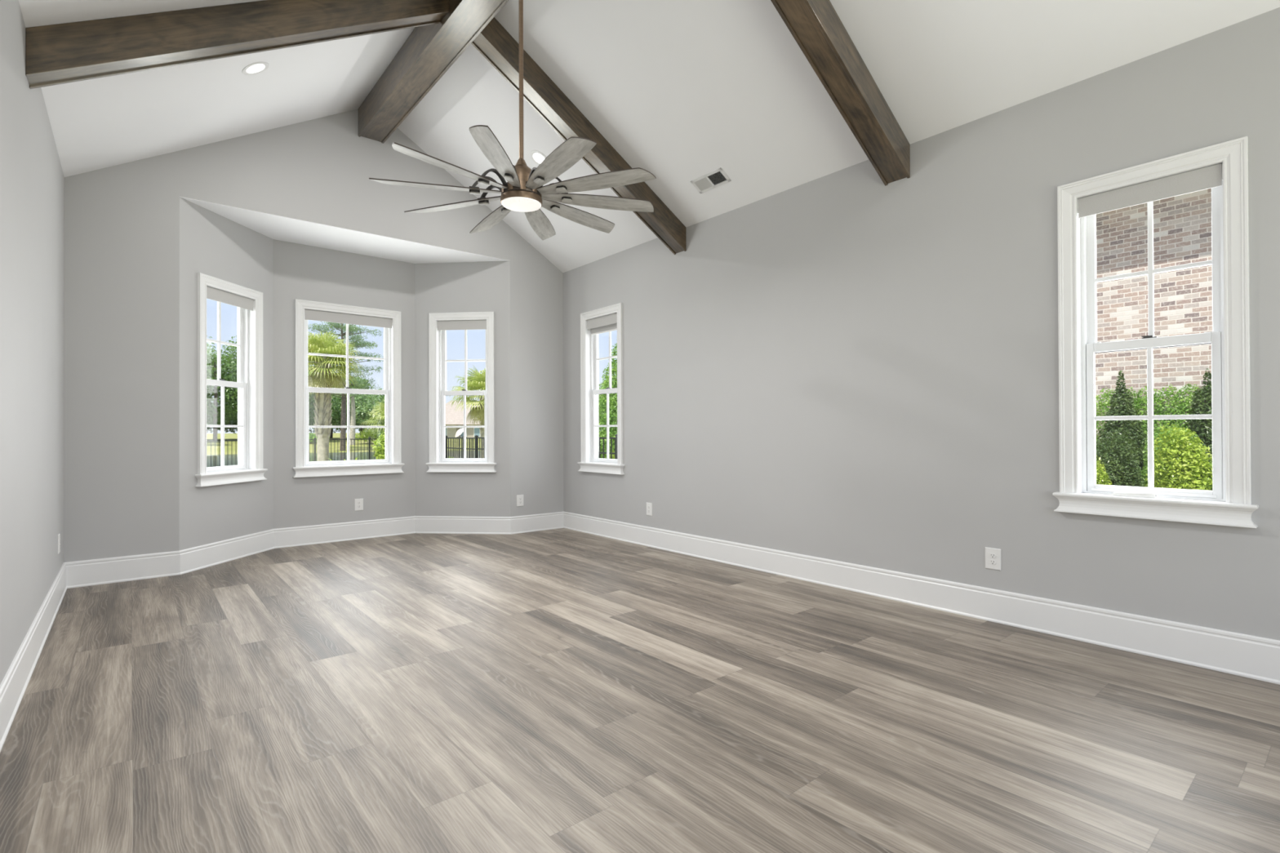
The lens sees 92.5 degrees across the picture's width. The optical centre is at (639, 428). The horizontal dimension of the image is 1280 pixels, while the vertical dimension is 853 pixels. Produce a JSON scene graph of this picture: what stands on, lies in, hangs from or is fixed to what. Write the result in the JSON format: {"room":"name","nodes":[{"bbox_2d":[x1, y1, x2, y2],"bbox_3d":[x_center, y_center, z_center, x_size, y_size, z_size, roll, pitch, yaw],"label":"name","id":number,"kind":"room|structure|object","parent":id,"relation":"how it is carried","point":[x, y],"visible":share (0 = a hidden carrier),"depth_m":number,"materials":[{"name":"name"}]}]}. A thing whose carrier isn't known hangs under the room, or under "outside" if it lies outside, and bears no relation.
{"room":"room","nodes":[
{"label":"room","id":0,"kind":"room"},
{"bbox_2d":[0,0,64,684],"bbox_3d":[-1.827,-0.288,1.486,0.150,3.400,8.119,0,0,-40],"label":"wall","id":1,"kind":"structure","parent":0,"point":[32,179],"depth_m":2.90,"materials":[{"name":"grey paint"}]},
{"bbox_2d":[0,562,66,752],"bbox_3d":[-1.757,1.065,1.533,0.020,0.193,7.819,0,0,-40],"label":"baseboard","id":2,"kind":"structure","parent":1,"relation":"attached to","point":[13,686],"depth_m":2.84,"materials":[{"name":"white paint"}]},
{"bbox_2d":[57,533,60,554],"bbox_3d":[-3.982,0.793,4.199,0.009,0.128,0.087,0,0,-40],"label":"wall outlet","id":3,"kind":"object","parent":1,"relation":"attached to","point":[59,535],"visible":1,"depth_m":4.17,"materials":[{"name":"white plastic"}]},
{"bbox_2d":[179,196,273,550],"bbox_3d":[-3.765,-0.246,5.581,0.150,3.375,1.200,0,0,5],"label":"wall","id":4,"kind":"structure","parent":0,"point":[212,244],"depth_m":5.35,"materials":[{"name":"grey paint"}]},
{"bbox_2d":[179,528,274,574],"bbox_3d":[-3.680,1.095,5.517,0.020,0.193,1.118,0,0,5],"label":"baseboard","id":5,"kind":"structure","parent":4,"relation":"attached to","point":[192,559],"depth_m":5.43,"materials":[{"name":"white paint"}]},
{"bbox_2d":[195,272,267,486],"bbox_3d":[-3.752,-0.407,5.540,0.225,1.804,0.804,0,0,5],"label":"window","id":6,"kind":"structure","parent":4,"relation":"in","point":[249,384],"depth_m":5.78,"materials":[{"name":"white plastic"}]},
{"bbox_2d":[206,285,253,311],"bbox_3d":[-3.730,-1.169,5.542,0.054,0.107,0.582,0,0,5],"label":"roller shade","id":7,"kind":"object","parent":6,"relation":"attached to","point":[213,294],"visible":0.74,"depth_m":5.53,"materials":[{"name":"grey fabric"}]},
{"bbox_2d":[63,108,564,562],"bbox_3d":[-2.644,-0.886,5.996,4.403,4.652,0.150,0,0,-40],"label":"wall","id":8,"kind":"structure","parent":0,"point":[122,291],"depth_m":4.94,"materials":[{"name":"grey paint"}]},
{"bbox_2d":[65,551,180,588],"bbox_3d":[-3.993,1.091,4.745,0.692,0.193,0.020,0,0,-40],"label":"baseboard","id":9,"kind":"structure","parent":8,"relation":"attached to","point":[84,573],"depth_m":4.74,"materials":[{"name":"white paint"}]},
{"bbox_2d":[516,494,523,506],"bbox_3d":[-1.359,0.823,6.947,0.087,0.128,0.009,0,0,-40],"label":"wall outlet","id":10,"kind":"object","parent":8,"relation":"attached to","point":[520,497],"visible":1,"depth_m":6.94,"materials":[{"name":"white plastic"}]},
{"bbox_2d":[510,511,563,534],"bbox_3d":[-1.179,1.094,7.087,0.712,0.193,0.020,0,0,-40],"label":"baseboard","id":11,"kind":"structure","parent":8,"relation":"attached to","point":[542,522],"depth_m":7.07,"materials":[{"name":"white paint"}]},
{"bbox_2d":[273,239,415,528],"bbox_3d":[-3.152,-0.243,6.589,1.585,3.375,0.150,0,0,-40],"label":"wall","id":12,"kind":"structure","parent":0,"point":[300,271],"depth_m":6.42,"materials":[{"name":"grey paint"}]},
{"bbox_2d":[273,515,415,548],"bbox_3d":[-3.092,1.098,6.516,1.405,0.193,0.020,0,0,-40],"label":"baseboard","id":13,"kind":"structure","parent":12,"relation":"attached to","point":[351,531],"depth_m":6.47,"materials":[{"name":"white paint"}]},
{"bbox_2d":[292,298,404,477],"bbox_3d":[-3.130,-0.403,6.586,1.100,1.804,0.225,0,0,-40],"label":"window","id":14,"kind":"structure","parent":12,"relation":"in","point":[393,464],"depth_m":6.59,"materials":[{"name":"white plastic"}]},
{"bbox_2d":[304,309,392,328],"bbox_3d":[-3.117,-1.166,6.571,0.878,0.107,0.054,0,0,-40],"label":"roller shade","id":15,"kind":"object","parent":14,"relation":"attached to","point":[315,315],"visible":0.96,"depth_m":6.53,"materials":[{"name":"grey fabric"}]},
{"bbox_2d":[354,498,363,511],"bbox_3d":[-3.022,0.824,6.584,0.087,0.128,0.009,0,0,-40],"label":"wall outlet","id":16,"kind":"object","parent":12,"relation":"attached to","point":[358,503],"visible":1,"depth_m":6.58,"materials":[{"name":"white plastic"}]},
{"bbox_2d":[180,196,509,263],"bbox_3d":[-3.083,-1.929,6.508,4.475,0.103,1.484,0,0,-40],"label":"ceiling","id":17,"kind":"structure","parent":0,"point":[275,227],"depth_m":6.11,"materials":[{"name":"white paint"}]},
{"bbox_2d":[414,260,510,516],"bbox_3d":[-2.049,-0.244,7.009,1.200,3.375,0.150,0,0,5],"label":"wall","id":18,"kind":"structure","parent":0,"point":[485,286],"depth_m":6.93,"materials":[{"name":"grey paint"}]},
{"bbox_2d":[426,311,496,472],"bbox_3d":[-2.010,-0.405,6.989,0.804,1.804,0.225,0,0,5],"label":"window","id":19,"kind":"structure","parent":18,"relation":"in","point":[437,360],"depth_m":6.94,"materials":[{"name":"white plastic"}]},
{"bbox_2d":[437,320,486,330],"bbox_3d":[-2.015,-1.168,6.969,0.582,0.107,0.054,0,0,5],"label":"roller shade","id":20,"kind":"object","parent":19,"relation":"attached to","point":[465,324],"visible":0.93,"depth_m":6.94,"materials":[{"name":"grey fabric"}]},
{"bbox_2d":[415,515,511,534],"bbox_3d":[-2.003,1.096,6.913,1.118,0.193,0.020,0,0,5],"label":"baseboard","id":21,"kind":"structure","parent":18,"relation":"attached to","point":[424,524],"depth_m":6.91,"materials":[{"name":"white paint"}]},
{"bbox_2d":[0,528,1279,852],"bbox_3d":[-0.290,1.225,3.166,4.663,0.120,8.754,0,0,-40],"label":"floor","id":22,"kind":"structure","parent":0,"point":[561,690],"depth_m":2.40,"materials":[{"name":"plastic"}]},
{"bbox_2d":[18,0,1279,272],"bbox_3d":[-0.085,-2.472,2.923,5.263,1.695,8.569,0,0,-40],"label":"ceiling","id":23,"kind":"structure","parent":0,"point":[683,91],"depth_m":4.22,"materials":[{"name":"white paint"}]},
{"bbox_2d":[26,0,448,88],"bbox_3d":[-2.140,-2.362,3.587,2.051,1.418,0.155,0,0,-40],"label":"beam","id":24,"kind":"structure","parent":23,"relation":"attached to","point":[57,54],"depth_m":3.32,"materials":[{"name":"brown wood"}]},
{"bbox_2d":[241,62,269,75],"bbox_3d":[-2.646,-2.475,4.214,0.158,0.094,0.182,0,0,-36],"label":"recessed light","id":25,"kind":"object","parent":23,"relation":"in","point":[256,68],"visible":1,"depth_m":4.21,"materials":[{"name":"white paint"}]},
{"bbox_2d":[358,0,508,143],"bbox_3d":[-0.111,-2.963,2.938,0.236,0.285,7.817,0,0,-40],"label":"ridge beam","id":26,"kind":"structure","parent":23,"relation":"attached to","point":[429,51],"depth_m":4.81,"materials":[{"name":"brown wood"}]},
{"bbox_2d":[368,0,656,239],"bbox_3d":[-0.710,-2.072,3.656,1.617,1.504,1.669,0,0,-40],"label":"ceiling fan","id":27,"kind":"object","parent":26,"relation":"hanging from","point":[524,191],"visible":1,"depth_m":3.55,"materials":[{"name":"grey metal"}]},
{"bbox_2d":[530,150,546,164],"bbox_3d":[-0.932,-2.494,5.667,0.158,0.094,0.182,0,0,-44],"label":"recessed light","id":28,"kind":"object","parent":23,"relation":"in","point":[537,157],"visible":0.66,"depth_m":5.65,"materials":[{"name":"white paint"}]},
{"bbox_2d":[471,17,686,254],"bbox_3d":[-0.419,-2.366,5.113,2.072,1.430,0.160,0,0,-40],"label":"beam","id":29,"kind":"structure","parent":23,"relation":"attached to","point":[494,42],"depth_m":4.90,"materials":[{"name":"brown wood"}]},
{"bbox_2d":[690,167,730,193],"bbox_3d":[0.582,-2.045,5.072,0.127,0.077,0.344,0,0,-40],"label":"ceiling vent","id":30,"kind":"object","parent":23,"relation":"in","point":[714,179],"visible":1,"depth_m":5.07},
{"bbox_2d":[770,0,910,186],"bbox_3d":[0.941,-2.380,3.479,2.072,1.430,0.176,0,0,-40],"label":"beam","id":31,"kind":"structure","parent":23,"relation":"attached to","point":[815,26],"depth_m":3.70,"materials":[{"name":"brown wood"}]},
{"bbox_2d":[563,7,1279,640],"bbox_3d":[1.641,-0.285,4.373,0.150,3.400,8.119,0,0,-40],"label":"wall","id":32,"kind":"structure","parent":0,"point":[844,365],"depth_m":3.96,"materials":[{"name":"grey paint"}]},
{"bbox_2d":[577,302,624,475],"bbox_3d":[-0.377,-0.412,6.771,0.225,1.804,0.804,0,0,-40],"label":"window","id":33,"kind":"structure","parent":32,"relation":"in","point":[590,461],"depth_m":6.96,"materials":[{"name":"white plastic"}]},
{"bbox_2d":[586,312,617,335],"bbox_3d":[-0.398,-1.143,6.759,0.054,0.171,0.582,0,0,-40],"label":"roller shade","id":34,"kind":"object","parent":33,"relation":"attached to","point":[607,323],"visible":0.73,"depth_m":6.75,"materials":[{"name":"grey fabric"}]},
{"bbox_2d":[646,502,652,515],"bbox_3d":[0.091,0.810,6.111,0.009,0.128,0.087,0,0,-40],"label":"wall outlet","id":35,"kind":"object","parent":32,"relation":"attached to","point":[649,505],"visible":1,"depth_m":6.11,"materials":[{"name":"white plastic"}]},
{"bbox_2d":[563,511,1279,684],"bbox_3d":[1.581,1.068,4.311,0.020,0.193,7.819,0,0,-40],"label":"baseboard","id":36,"kind":"structure","parent":32,"relation":"attached to","point":[1258,658],"depth_m":3.64,"materials":[{"name":"white paint"}]},
{"bbox_2d":[985,546,1000,570],"bbox_3d":[2.118,0.785,3.675,0.009,0.128,0.087,0,0,-40],"label":"wall outlet","id":37,"kind":"object","parent":32,"relation":"attached to","point":[993,556],"visible":1,"depth_m":3.67,"materials":[{"name":"white plastic"}]},
{"bbox_2d":[989,553,995,558],"bbox_3d":[2.115,0.765,3.673,0.003,0.028,0.034,0,0,-40],"label":"receptacle","id":38,"kind":"object","parent":37,"relation":"attached to","point":[991,555],"depth_m":3.67,"materials":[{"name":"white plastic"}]},
{"bbox_2d":[989,560,995,564],"bbox_3d":[2.115,0.804,3.673,0.003,0.028,0.034,0,0,-40],"label":"receptacle","id":39,"kind":"object","parent":37,"relation":"attached to","point":[991,562],"depth_m":3.67,"materials":[{"name":"white plastic"}]},
{"bbox_2d":[1052,136,1258,528],"bbox_3d":[2.627,-0.444,3.162,0.225,1.804,0.804,0,0,-40],"label":"window","id":40,"kind":"structure","parent":32,"relation":"in","point":[1229,501],"depth_m":3.08,"materials":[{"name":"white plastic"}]},
{"bbox_2d":[1111,492,1156,497],"bbox_3d":[2.546,0.341,3.156,0.030,0.026,0.178,0,0,-40],"label":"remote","id":41,"kind":"object","parent":40,"relation":"on","point":[1144,495],"visible":1,"depth_m":3.14,"materials":[{"name":"white plastic"}]},
{"bbox_2d":[1077,163,1222,217],"bbox_3d":[2.605,-1.206,3.151,0.054,0.107,0.582,0,0,-40],"label":"roller shade","id":42,"kind":"object","parent":40,"relation":"attached to","point":[1211,176],"visible":0.92,"depth_m":3.11,"materials":[{"name":"grey fabric"}]},
{"bbox_3d":[-7.271,1.176,25.164,0.066,1.675,0.066,0,0,-40],"label":"fence post","id":43,"kind":"object","parent":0,"visible":0},
{"bbox_2d":[469,439,475,457],"bbox_3d":[-6.568,1.042,25.750,1.780,1.284,0.024,0,0,-40],"label":"picket fence","id":44,"kind":"object","parent":43,"relation":"attached to","point":[469,439],"visible":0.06,"depth_m":25.42,"materials":[{"name":"black metal"}]},
{"label":"outside","id":45,"kind":"structure","parent":0,"visible":0},
{"bbox_2d":[206,432,613,454],"bbox_3d":[0.005,1.271,-0.007,520.000,2.250,520.000,0,0,-40],"label":"ground","id":46,"kind":"structure","parent":45,"point":[230,446],"depth_m":68.00,"materials":[{"name":"green plant"}]},
{"bbox_2d":[206,335,225,416],"bbox_3d":[-57.714,-5.976,77.176,10.405,15.696,10.187,0,0,-40],"label":"broadleaf tree","id":47,"kind":"object","parent":46,"relation":"on","point":[207,344],"visible":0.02,"depth_m":78.57,"materials":[{"name":"green plant"}]},
{"bbox_2d":[206,401,236,433],"bbox_3d":[-58.551,-0.928,83.022,8.567,5.606,8.388,0,0,-40],"label":"broadleaf tree","id":48,"kind":"object","parent":46,"relation":"on","point":[232,420],"visible":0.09,"depth_m":82.92,"materials":[{"name":"green plant"}]},
{"bbox_2d":[206,347,237,441],"bbox_3d":[-50.099,-3.828,72.570,8.406,11.394,7.389,0,0,-40],"label":"broadleaf tree","id":49,"kind":"object","parent":46,"relation":"on","point":[212,371],"visible":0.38,"depth_m":72.36,"materials":[{"name":"green plant"}]},
{"bbox_2d":[214,335,237,416],"bbox_3d":[-49.425,-5.163,77.779,8.260,14.066,9.894,0,0,-40],"label":"broadleaf tree","id":50,"kind":"object","parent":46,"relation":"on","point":[233,348],"visible":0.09,"depth_m":75.23,"materials":[{"name":"green plant"}]},
{"bbox_2d":[220,412,237,433],"bbox_3d":[-56.583,-0.818,87.101,8.971,5.393,9.214,0,0,-40],"label":"broadleaf tree","id":51,"kind":"object","parent":46,"relation":"on","point":[234,428],"visible":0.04,"depth_m":85.22,"materials":[{"name":"green plant"}]},
{"bbox_2d":[308,432,316,444],"bbox_3d":[-37.903,1.147,70.441,2.897,1.495,3.152,0,0,-9],"label":"shrub","id":52,"kind":"object","parent":46,"relation":"on","point":[311,436],"visible":0.33,"depth_m":69.97,"materials":[{"name":"green plant"}]},
{"bbox_2d":[313,437,315,461],"bbox_3d":[-11.490,1.173,21.652,0.066,1.675,0.066,0,0,-40],"label":"fence post","id":53,"kind":"object","parent":46,"relation":"on","point":[314,438],"visible":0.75,"depth_m":21.64,"materials":[{"name":"black metal"}]},
{"bbox_2d":[315,438,368,461],"bbox_3d":[-10.788,1.039,22.238,1.780,1.284,0.024,0,0,-40],"label":"picket fence","id":54,"kind":"object","parent":53,"relation":"attached to","point":[366,438],"visible":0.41,"depth_m":22.49,"materials":[{"name":"black metal"}]},
{"bbox_2d":[307,365,337,423],"bbox_3d":[-41.201,-3.319,72.864,9.294,10.520,8.849,0,0,-40],"label":"broadleaf tree","id":55,"kind":"object","parent":46,"relation":"on","point":[311,399],"visible":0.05,"depth_m":74.20,"materials":[{"name":"green plant"}]},
{"bbox_2d":[308,422,337,432],"bbox_3d":[-48.914,-0.684,89.277,9.605,5.116,9.153,0,0,-40],"label":"broadleaf tree","id":56,"kind":"object","parent":46,"relation":"on","point":[310,430],"visible":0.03,"depth_m":89.64,"materials":[{"name":"green plant"}]},
{"bbox_2d":[308,393,351,430],"bbox_3d":[-41.612,-2.052,79.658,8.839,7.836,8.197,0,0,-40],"label":"broadleaf tree","id":57,"kind":"object","parent":46,"relation":"on","point":[336,399],"visible":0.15,"depth_m":79.16,"materials":[{"name":"green plant"}]},
{"bbox_2d":[307,330,364,461],"bbox_3d":[-5.726,-0.049,10.972,1.536,3.433,1.556,0,0,-26],"label":"palm","id":58,"kind":"object","parent":46,"relation":"on","point":[323,377],"visible":0.77,"depth_m":10.89,"materials":[{"name":"green plant"}]},
{"bbox_2d":[329,422,360,438],"bbox_3d":[-47.697,-0.990,94.607,8.302,5.728,8.770,0,0,-40],"label":"broadleaf tree","id":59,"kind":"object","parent":46,"relation":"on","point":[331,431],"visible":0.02,"depth_m":94.52,"materials":[{"name":"green plant"}]},
{"bbox_2d":[307,321,383,450],"bbox_3d":[-29.760,-4.734,61.258,8.681,14.796,8.495,0,0,14],"label":"pine tree","id":60,"kind":"object","parent":46,"relation":"on","point":[353,328],"visible":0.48,"depth_m":61.07,"materials":[{"name":"green plant"}]},
{"bbox_2d":[332,386,373,429],"bbox_3d":[-42.128,-2.288,87.256,8.636,8.307,8.583,0,0,-40],"label":"broadleaf tree","id":61,"kind":"object","parent":46,"relation":"on","point":[335,386],"visible":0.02,"depth_m":86.35,"materials":[{"name":"green plant"}]},
{"bbox_2d":[334,376,373,444],"bbox_3d":[-32.835,-1.871,69.547,4.000,8.169,3.938,0,0,-6],"label":"tree","id":62,"kind":"object","parent":46,"relation":"on","point":[353,420],"visible":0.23,"depth_m":69.54,"materials":[{"name":"plant"}]},
{"bbox_2d":[334,394,385,435],"bbox_3d":[-38.477,-1.790,83.558,7.513,7.308,8.305,0,0,-40],"label":"broadleaf tree","id":63,"kind":"object","parent":46,"relation":"on","point":[362,405],"visible":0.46,"depth_m":82.12,"materials":[{"name":"green plant"}]},
{"bbox_2d":[368,436,370,459],"bbox_3d":[-10.084,1.174,22.823,0.066,1.675,0.066,0,0,-40],"label":"fence post","id":64,"kind":"object","parent":46,"relation":"on","point":[369,437],"visible":0.75,"depth_m":22.82,"materials":[{"name":"black metal"}]},
{"bbox_2d":[355,428,383,442],"bbox_3d":[-31.896,0.965,72.149,3.934,1.924,3.348,0,0,-3],"label":"shrub","id":65,"kind":"object","parent":46,"relation":"on","point":[369,433],"visible":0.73,"depth_m":71.59,"materials":[{"name":"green plant"}]},
{"bbox_2d":[357,387,385,431],"bbox_3d":[-38.809,-2.056,91.932,9.359,7.833,9.098,0,0,-40],"label":"broadleaf tree","id":66,"kind":"object","parent":46,"relation":"on","point":[382,398],"visible":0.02,"depth_m":90.48,"materials":[{"name":"green plant"}]},
{"bbox_2d":[360,398,385,436],"bbox_3d":[-11.941,0.477,29.959,3.200,4.225,3.068,0,0,-40],"label":"palm","id":67,"kind":"object","parent":46,"relation":"on","point":[381,408],"visible":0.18,"depth_m":29.51,"materials":[{"name":"green plant"}]},
{"bbox_2d":[371,431,385,459],"bbox_3d":[-9.458,1.014,22.557,0.763,1.756,0.865,0,0,-40],"label":"leafy shrub","id":68,"kind":"object","parent":46,"relation":"on","point":[380,444],"visible":0.68,"depth_m":22.31,"materials":[{"name":"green plant"}]},
{"bbox_2d":[444,435,447,458],"bbox_3d":[-5.054,1.030,15.951,0.066,1.675,0.066,0,0,-40],"label":"fence post","id":69,"kind":"object","parent":46,"relation":"on","point":[446,436],"visible":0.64,"depth_m":15.92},
{"bbox_2d":[454,427,463,442],"bbox_3d":[-21.066,1.028,71.582,1.004,2.107,1.427,0,0,-40],"label":"parasol","id":70,"kind":"object","parent":46,"relation":"on","point":[460,431],"visible":0.84,"depth_m":71.22,"materials":[{"name":"fabric"}]},
{"bbox_2d":[444,400,480,437],"bbox_3d":[-24.389,-1.092,97.987,22.200,6.650,13.500,0,0,-16],"label":"house","id":71,"kind":"structure","parent":46,"relation":"on","point":[453,417],"depth_m":93.64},
{"bbox_2d":[445,366,485,457],"bbox_3d":[-6.356,-0.331,25.079,3.126,4.518,3.090,0,0,-19],"label":"palm","id":72,"kind":"object","parent":46,"relation":"on","point":[477,382],"visible":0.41,"depth_m":24.49,"materials":[{"name":"green plant"}]},
{"bbox_2d":[474,435,478,457],"bbox_3d":[-3.884,1.005,14.545,0.066,1.675,0.066,0,0,-40],"label":"fence post","id":73,"kind":"object","parent":46,"relation":"on","point":[475,436],"visible":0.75,"depth_m":14.53,"materials":[{"name":"black metal"}]},
{"bbox_2d":[445,437,475,457],"bbox_3d":[-4.469,0.877,15.249,0.024,1.284,1.780,0,0,-40],"label":"picket fence","id":74,"kind":"object","parent":73,"relation":"attached to","point":[468,438],"visible":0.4,"depth_m":15.29,"materials":[{"name":"black metal"}]},
{"bbox_2d":[598,339,617,458],"bbox_3d":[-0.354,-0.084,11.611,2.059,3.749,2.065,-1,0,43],"label":"conical tree","id":75,"kind":"object","parent":46,"relation":"on","point":[612,402],"visible":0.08,"depth_m":11.35,"materials":[{"name":"green plant"}]},
{"bbox_2d":[614,434,617,458],"bbox_3d":[-0.372,0.933,10.325,0.066,1.675,0.066,0,0,-40],"label":"fence post","id":76,"kind":"object","parent":46,"relation":"on","point":[615,435],"visible":0.22,"depth_m":10.32,"materials":[{"name":"black metal"}]},
{"bbox_2d":[598,437,615,458],"bbox_3d":[-0.958,0.804,11.029,0.024,1.284,1.780,0,0,-40],"label":"picket fence","id":77,"kind":"object","parent":76,"relation":"attached to","point":[599,438],"visible":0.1,"depth_m":10.47,"materials":[{"name":"black metal"}]},
{"bbox_2d":[1095,188,1212,444],"bbox_3d":[12.439,-2.542,11.351,8.360,8.300,16.300,0,0,-40],"label":"brick house","id":78,"kind":"structure","parent":46,"relation":"on","point":[1182,224],"depth_m":10.30,"materials":[{"name":"brown brick"}]},
{"bbox_3d":[7.518,1.554,5.268,8.300,0.188,14.500,0,0,-40],"label":"mulch bed","id":79,"kind":"object","parent":46,"relation":"on","visible":0},
{"bbox_2d":[1096,457,1112,484],"bbox_3d":[5.509,0.946,7.460,0.518,1.313,0.404,0,0,-35],"label":"leafy shrub","id":80,"kind":"object","parent":79,"relation":"on","point":[1101,476],"visible":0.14,"depth_m":7.37,"materials":[{"name":"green plant"}]},
{"bbox_2d":[1096,429,1145,487],"bbox_3d":[6.226,0.807,8.034,0.878,1.596,0.843,0,0,3],"label":"leafy shrub","id":81,"kind":"object","parent":79,"relation":"on","point":[1121,472],"visible":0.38,"depth_m":7.84,"materials":[{"name":"green plant"}]},
{"bbox_2d":[1096,369,1147,485],"bbox_3d":[6.951,0.408,8.898,0.968,2.500,0.969,-1,0,44],"label":"conical shrub","id":82,"kind":"object","parent":79,"relation":"on","point":[1119,409],"visible":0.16,"depth_m":8.76,"materials":[{"name":"green plant"}]},
{"bbox_2d":[1095,382,1211,453],"bbox_3d":[8.616,0.459,9.575,0.680,2.336,2.801,0,0,-40],"label":"clipped hedge","id":83,"kind":"object","parent":79,"relation":"on","point":[1180,408],"visible":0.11,"depth_m":9.80,"materials":[{"name":"green plant"}]},
{"bbox_2d":[1137,422,1212,487],"bbox_3d":[7.122,0.775,8.082,0.843,1.654,0.873,0,0,-40],"label":"leafy shrub","id":84,"kind":"object","parent":79,"relation":"on","point":[1144,471],"visible":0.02,"depth_m":8.15,"materials":[{"name":"green plant"}]},
{"bbox_2d":[1144,422,1213,490],"bbox_3d":[6.260,0.770,7.030,0.671,1.655,0.757,0,0,18],"label":"leafy shrub","id":85,"kind":"object","parent":79,"relation":"on","point":[1188,473],"visible":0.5,"depth_m":6.95,"materials":[{"name":"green plant"}]},
{"bbox_2d":[1185,368,1212,466],"bbox_3d":[8.057,0.396,8.723,0.987,2.512,0.986,0,0,39],"label":"conical shrub","id":86,"kind":"object","parent":79,"relation":"on","point":[1204,427],"visible":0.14,"depth_m":8.66,"materials":[{"name":"green plant"}]},
{"bbox_3d":[-14.304,1.170,19.311,0.066,1.675,0.066,0,0,-40],"label":"fence post","id":87,"kind":"object","parent":46,"relation":"on","visible":0},
{"bbox_2d":[206,440,237,466],"bbox_3d":[-13.601,1.036,19.897,1.780,1.284,0.024,0,0,-40],"label":"picket fence","id":88,"kind":"object","parent":87,"relation":"attached to","point":[206,440],"visible":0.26,"depth_m":19.78,"materials":[{"name":"black metal"}]},
{"bbox_3d":[-12.897,1.171,20.482,0.066,1.675,0.066,0,0,-40],"label":"fence post","id":89,"kind":"object","parent":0,"visible":0},
{"bbox_2d":[308,439,314,461],"bbox_3d":[-12.194,1.037,21.068,1.780,1.284,0.024,0,0,-40],"label":"picket fence","id":90,"kind":"object","parent":89,"relation":"attached to","point":[308,439],"visible":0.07,"depth_m":21.61,"materials":[{"name":"black metal"}]},
{"bbox_3d":[-8.677,1.175,23.993,0.066,1.675,0.066,0,0,-40],"label":"fence post","id":91,"kind":"object","parent":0,"visible":0},
{"bbox_2d":[450,438,453,457],"bbox_3d":[-7.974,1.041,24.580,1.780,1.284,0.024,0,0,-40],"label":"picket fence","id":92,"kind":"object","parent":91,"relation":"attached to","point":[451,438],"visible":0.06,"depth_m":24.83,"materials":[{"name":"black metal"}]},
{"bbox_3d":[-2.713,0.981,13.138,0.066,1.675,0.066,0,0,-40],"label":"fence post","id":93,"kind":"object","parent":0,"visible":0},
{"bbox_2d":[476,437,484,457],"bbox_3d":[-3.299,0.853,13.842,0.024,1.284,1.780,0,0,-40],"label":"picket fence","id":94,"kind":"object","parent":93,"relation":"attached to","point":[477,448],"visible":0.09,"depth_m":14.31,"materials":[{"name":"black metal"}]},
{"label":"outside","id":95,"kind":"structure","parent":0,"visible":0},
{"bbox_2d":[206,448,606,467],"bbox_3d":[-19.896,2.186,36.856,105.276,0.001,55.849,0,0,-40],"label":"fence","id":96,"kind":"object","parent":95,"point":[229,460],"visible":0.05,"depth_m":47.42,"materials":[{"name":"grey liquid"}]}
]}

